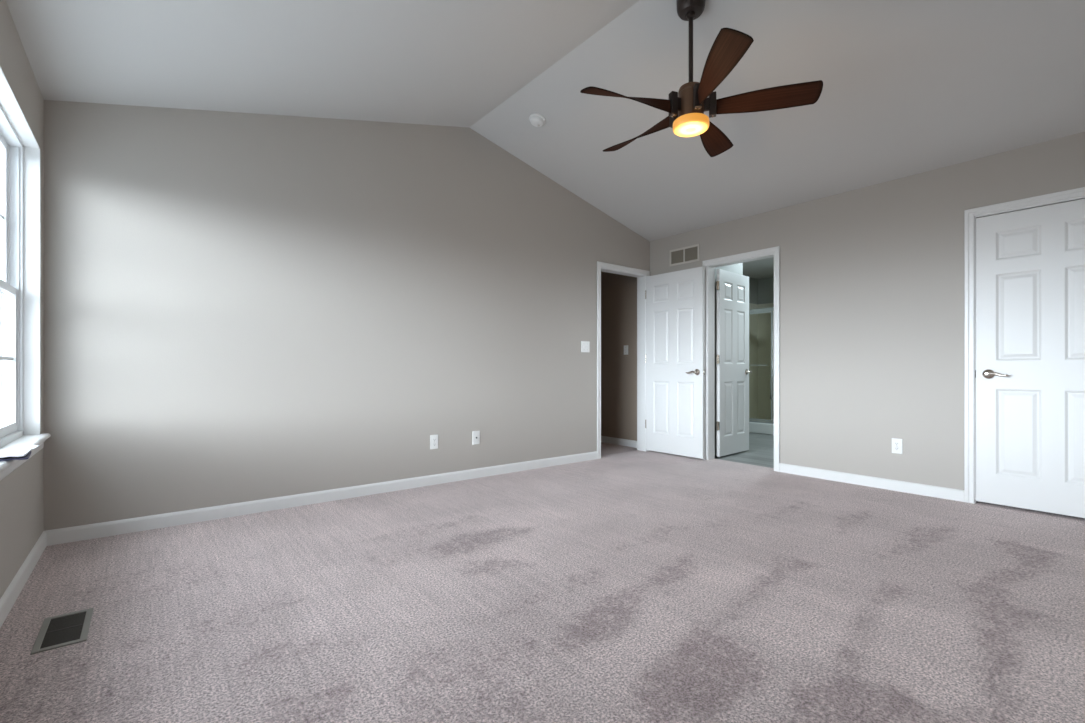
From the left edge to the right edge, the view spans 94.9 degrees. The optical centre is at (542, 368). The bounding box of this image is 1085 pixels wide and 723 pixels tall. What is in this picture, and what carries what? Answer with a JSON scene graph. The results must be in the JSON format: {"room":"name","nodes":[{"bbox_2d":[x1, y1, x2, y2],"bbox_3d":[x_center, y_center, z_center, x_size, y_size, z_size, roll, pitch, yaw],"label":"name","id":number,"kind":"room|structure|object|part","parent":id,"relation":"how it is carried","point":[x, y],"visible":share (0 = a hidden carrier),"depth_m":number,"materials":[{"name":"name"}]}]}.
{"room":"empty bedroom","nodes":[
{"label":"empty bedroom","id":0,"kind":"room"},
{"bbox_2d":[0,0,43,598],"bbox_3d":[-1.351,-0.207,0.868,0.164,2.535,4.541,0,0,-38],"label":"wall","id":1,"kind":"structure","parent":0,"point":[22,490],"depth_m":2.24,"materials":[{"name":"beige paint"}]},
{"bbox_2d":[0,66,44,480],"bbox_3d":[-1.805,-0.366,1.465,0.176,1.572,2.860,0,0,-38],"label":"window","id":2,"kind":"structure","parent":1,"relation":"in","point":[11,147],"depth_m":2.54,"materials":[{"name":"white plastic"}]},
{"bbox_3d":[-2.450,-0.748,2.179,0.028,0.766,0.854,0,0,-38],"label":"sash","id":3,"kind":"part","parent":2,"relation":"part of","materials":[{"name":"white plastic"}]},
{"bbox_3d":[-2.424,-0.045,2.200,0.028,0.722,0.854,0,0,-38],"label":"sash","id":4,"kind":"part","parent":2,"relation":"part of","materials":[{"name":"white plastic"}]},
{"bbox_2d":[0,532,46,627],"bbox_3d":[-1.278,0.929,0.918,0.013,0.102,4.528,0,0,-38],"label":"baseboard","id":5,"kind":"structure","parent":1,"relation":"attached to","point":[12,592],"depth_m":2.15,"materials":[{"name":"white paint"}]},
{"bbox_2d":[0,433,50,471],"bbox_3d":[-1.764,0.356,1.498,0.099,0.025,2.890,0,0,-38],"label":"window stool","id":6,"kind":"structure","parent":1,"relation":"attached to","point":[38,439],"depth_m":2.35,"materials":[{"name":"white paint"}]},
{"bbox_2d":[0,451,30,460],"bbox_3d":[-2.061,0.340,1.926,0.110,0.010,0.200,0,0,-43],"label":"booklet","id":7,"kind":"object","parent":6,"relation":"on","point":[27,456],"visible":0.47,"depth_m":1.88,"materials":[{"name":"blue paper"}]},
{"bbox_2d":[0,448,31,457],"bbox_3d":[-2.065,0.328,1.923,0.114,0.013,0.212,0,0,-38],"label":"paper sheet","id":8,"kind":"object","parent":7,"relation":"on","point":[18,452],"visible":1,"depth_m":1.94,"materials":[{"name":"white paper"}]},
{"bbox_2d":[6,444,38,449],"bbox_3d":[-2.236,0.343,2.131,0.085,0.012,0.210,0,0,-36],"label":"paper sheet","id":9,"kind":"object","parent":6,"relation":"on","point":[32,446],"visible":0.51,"depth_m":2.18,"materials":[{"name":"white paper"}]},
{"bbox_2d":[44,100,649,530],"bbox_3d":[-0.822,-0.544,4.266,5.214,3.208,0.120,0,0,-38],"label":"wall","id":10,"kind":"structure","parent":0,"point":[239,307],"depth_m":3.46,"materials":[{"name":"beige paint"}]},
{"bbox_2d":[43,451,597,545],"bbox_3d":[-1.058,0.929,3.994,4.185,0.102,0.013,0,0,-38],"label":"baseboard","id":11,"kind":"structure","parent":10,"relation":"attached to","point":[117,527],"depth_m":3.39,"materials":[{"name":"white paint"}]},
{"bbox_2d":[430,434,437,448],"bbox_3d":[-0.895,0.607,4.124,0.072,0.118,0.010,0,0,-38],"label":"power outlet","id":12,"kind":"object","parent":10,"relation":"attached to","point":[433,438],"visible":1,"depth_m":4.12,"materials":[{"name":"white plastic"}]},
{"bbox_2d":[472,431,479,444],"bbox_3d":[-0.580,0.606,4.370,0.072,0.118,0.018,0,0,-38],"label":"jack","id":13,"kind":"object","parent":10,"relation":"attached to","point":[475,434],"visible":1,"depth_m":4.37,"materials":[{"name":"white plastic"}]},
{"bbox_2d":[581,341,589,351],"bbox_3d":[0.451,-0.227,5.190,0.116,0.116,0.016,0,0,-38],"label":"light switch","id":14,"kind":"object","parent":10,"relation":"attached to","point":[585,345],"visible":1,"depth_m":5.19,"materials":[{"name":"white plastic"}]},
{"bbox_2d":[597,261,649,458],"bbox_3d":[0.877,-0.085,5.606,0.851,2.109,0.136,0,0,-38],"label":"door frame","id":15,"kind":"structure","parent":10,"relation":"attached to","point":[641,275],"depth_m":5.80,"materials":[{"name":"white paint"}]},
{"bbox_2d":[645,266,704,458],"bbox_3d":[1.451,-0.062,5.500,0.155,2.008,0.768,0,0,-38],"label":"door","id":16,"kind":"structure","parent":15,"relation":"attached to","point":[675,301],"depth_m":5.46,"materials":[{"name":"white paint"}]},
{"bbox_3d":[1.606,0.037,5.229,0.061,0.066,0.066,0,0,-38],"label":"handle","id":17,"kind":"part","parent":16,"relation":"part of","materials":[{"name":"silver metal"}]},
{"bbox_2d":[0,449,1084,722],"bbox_3d":[0.680,0.960,2.521,5.274,0.001,4.801,0,0,-38],"label":"floor","id":18,"kind":"structure","parent":0,"point":[632,586],"depth_m":1.99,"materials":[{"name":"carpet"}]},
{"bbox_2d":[30,608,93,654],"bbox_3d":[-1.755,0.957,1.831,0.140,0.006,0.300,0,0,-38],"label":"floor vent","id":19,"kind":"object","parent":18,"relation":"in","point":[71,628],"visible":1,"depth_m":1.81,"materials":[{"name":"silver metal"}]},
{"bbox_2d":[6,0,1084,240],"bbox_3d":[0.747,-1.927,2.421,5.454,1.042,4.761,0,0,-38],"label":"ceiling","id":20,"kind":"structure","parent":0,"point":[911,87],"depth_m":3.03,"materials":[{"name":"grey paint"}]},
{"bbox_2d":[529,113,545,126],"bbox_3d":[-0.042,-2.007,4.044,0.134,0.071,0.136,0,0,-8],"label":"smoke detector","id":21,"kind":"object","parent":20,"relation":"attached to","point":[537,120],"visible":1,"depth_m":4.01,"materials":[{"name":"white plastic"}]},
{"bbox_2d":[580,0,822,156],"bbox_3d":[0.805,-1.702,2.816,1.259,0.744,1.216,0,0,-38],"label":"ceiling fan","id":22,"kind":"object","parent":20,"relation":"hanging from","point":[686,107],"visible":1,"depth_m":2.69,"materials":[{"name":"brown wood"}]},
{"bbox_3d":[0.459,-1.439,2.651,0.522,0.079,0.146,0,0,-19],"label":"blade","id":23,"kind":"part","parent":22,"relation":"part of","materials":[{"name":"brown wood"}]},
{"bbox_3d":[0.592,-1.439,3.090,0.146,0.079,0.522,0,0,-37],"label":"blade","id":24,"kind":"part","parent":22,"relation":"part of","materials":[{"name":"brown wood"}]},
{"bbox_3d":[0.828,-1.355,2.779,0.196,0.050,0.196,0,0,-38],"label":"lamp shade","id":25,"kind":"part","parent":22,"relation":"part of","materials":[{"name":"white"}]},
{"bbox_3d":[1.050,-1.439,3.099,0.146,0.079,0.522,0,0,35],"label":"blade","id":26,"kind":"part","parent":22,"relation":"part of","materials":[{"name":"brown wood"}]},
{"bbox_3d":[0.836,-1.439,2.389,0.146,0.079,0.522,0,0,-1],"label":"blade","id":27,"kind":"part","parent":22,"relation":"part of","materials":[{"name":"brown wood"}]},
{"bbox_3d":[1.201,-1.439,2.666,0.522,0.079,0.146,0,0,17],"label":"blade","id":28,"kind":"part","parent":22,"relation":"part of","materials":[{"name":"brown wood"}]},
{"bbox_2d":[601,433,773,467],"bbox_3d":[1.234,1.020,4.526,8.636,0.120,7.250,0,0,-38],"label":"floor","id":29,"kind":"structure","parent":0,"point":[760,452],"depth_m":5.78,"materials":[{"name":"grey tile"}]},
{"bbox_2d":[749,303,773,434],"bbox_3d":[3.461,-0.050,7.694,0.847,2.020,0.740,0,0,-38],"label":"shower enclosure","id":30,"kind":"object","parent":29,"relation":"on","point":[761,316],"visible":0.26,"depth_m":8.11,"materials":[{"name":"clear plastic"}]},
{"bbox_2d":[715,263,757,454],"bbox_3d":[2.631,-0.240,6.862,3.182,2.600,1.210,0,0,-38],"label":"wall","id":31,"kind":"structure","parent":0,"point":[735,268],"depth_m":5.65,"materials":[{"name":"grey paint"}]},
{"bbox_2d":[743,257,773,278],"bbox_3d":[3.376,-1.530,6.004,3.282,0.100,3.600,0,0,-38],"label":"ceiling","id":32,"kind":"structure","parent":0,"point":[763,268],"depth_m":7.37,"materials":[{"name":"grey paint"}]},
{"bbox_2d":[758,277,773,303],"bbox_3d":[4.282,-0.240,6.787,0.890,2.600,3.500,0,0,-38],"label":"wall","id":33,"kind":"structure","parent":0,"point":[765,285],"depth_m":8.13,"materials":[{"name":"grey paint"}]},
{"bbox_2d":[601,132,1084,489],"bbox_3d":[1.913,-0.240,5.129,0.142,2.600,7.150,0,0,-38],"label":"wall","id":34,"kind":"structure","parent":0,"point":[872,277],"depth_m":4.05,"materials":[{"name":"beige paint"}]},
{"bbox_2d":[601,436,636,447],"bbox_3d":[0.467,0.929,6.892,0.013,0.102,2.389,0,0,-38],"label":"baseboard","id":35,"kind":"structure","parent":34,"relation":"attached to","point":[624,442],"depth_m":6.25,"materials":[{"name":"white paint"}]},
{"bbox_2d":[624,345,627,354],"bbox_3d":[1.032,-0.230,6.178,0.016,0.116,0.072,0,0,-38],"label":"light switch","id":36,"kind":"object","parent":34,"relation":"attached to","point":[625,346],"visible":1,"depth_m":6.17,"materials":[{"name":"white plastic"}]},
{"bbox_2d":[670,244,699,265],"bbox_3d":[1.553,-1.240,5.461,0.010,0.182,0.386,0,0,-38],"label":"air vent","id":37,"kind":"object","parent":34,"relation":"in","point":[688,254],"visible":1,"depth_m":5.45,"materials":[{"name":"white metal"}]},
{"bbox_2d":[702,246,779,471],"bbox_3d":[1.998,-0.085,4.992,0.136,2.109,0.818,0,0,-38],"label":"door frame","id":38,"kind":"structure","parent":34,"relation":"attached to","point":[710,265],"depth_m":5.23,"materials":[{"name":"white paint"}]},
{"bbox_2d":[716,269,751,456],"bbox_3d":[2.123,-0.062,5.558,0.736,2.008,0.155,0,0,-42],"label":"door","id":39,"kind":"structure","parent":38,"relation":"attached to","point":[732,357],"depth_m":5.52,"materials":[{"name":"white paint"}]},
{"bbox_2d":[779,463,963,501],"bbox_3d":[2.623,0.929,4.112,0.013,0.102,1.338,0,0,-38],"label":"baseboard","id":40,"kind":"structure","parent":34,"relation":"attached to","point":[889,484],"depth_m":4.01,"materials":[{"name":"white paint"}]},
{"bbox_2d":[892,438,902,453],"bbox_3d":[2.783,0.608,3.912,0.010,0.118,0.072,0,0,-38],"label":"power outlet","id":41,"kind":"object","parent":34,"relation":"attached to","point":[897,444],"visible":1,"depth_m":3.91,"materials":[{"name":"white plastic"}]},
{"bbox_2d":[964,187,1084,503],"bbox_3d":[3.361,-0.085,3.276,0.136,2.109,0.889,0,0,-38],"label":"door frame","id":42,"kind":"structure","parent":34,"relation":"attached to","point":[970,215],"depth_m":3.55,"materials":[{"name":"white paint"}]},
{"bbox_2d":[975,199,1084,517],"bbox_3d":[3.310,-0.064,3.236,0.095,2.008,0.772,0,0,-38],"label":"door","id":43,"kind":"structure","parent":34,"relation":"in","point":[1030,370],"depth_m":3.32,"materials":[{"name":"white paint"}]},
{"bbox_3d":[3.101,0.038,3.471,0.061,0.066,0.066,0,0,-38],"label":"handle","id":44,"kind":"part","parent":43,"relation":"part of","materials":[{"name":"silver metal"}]},
{"bbox_3d":[3.121,0.039,3.419,0.025,0.032,0.112,0,0,-38],"label":"lever","id":45,"kind":"part","parent":43,"relation":"part of","materials":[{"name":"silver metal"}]}
]}

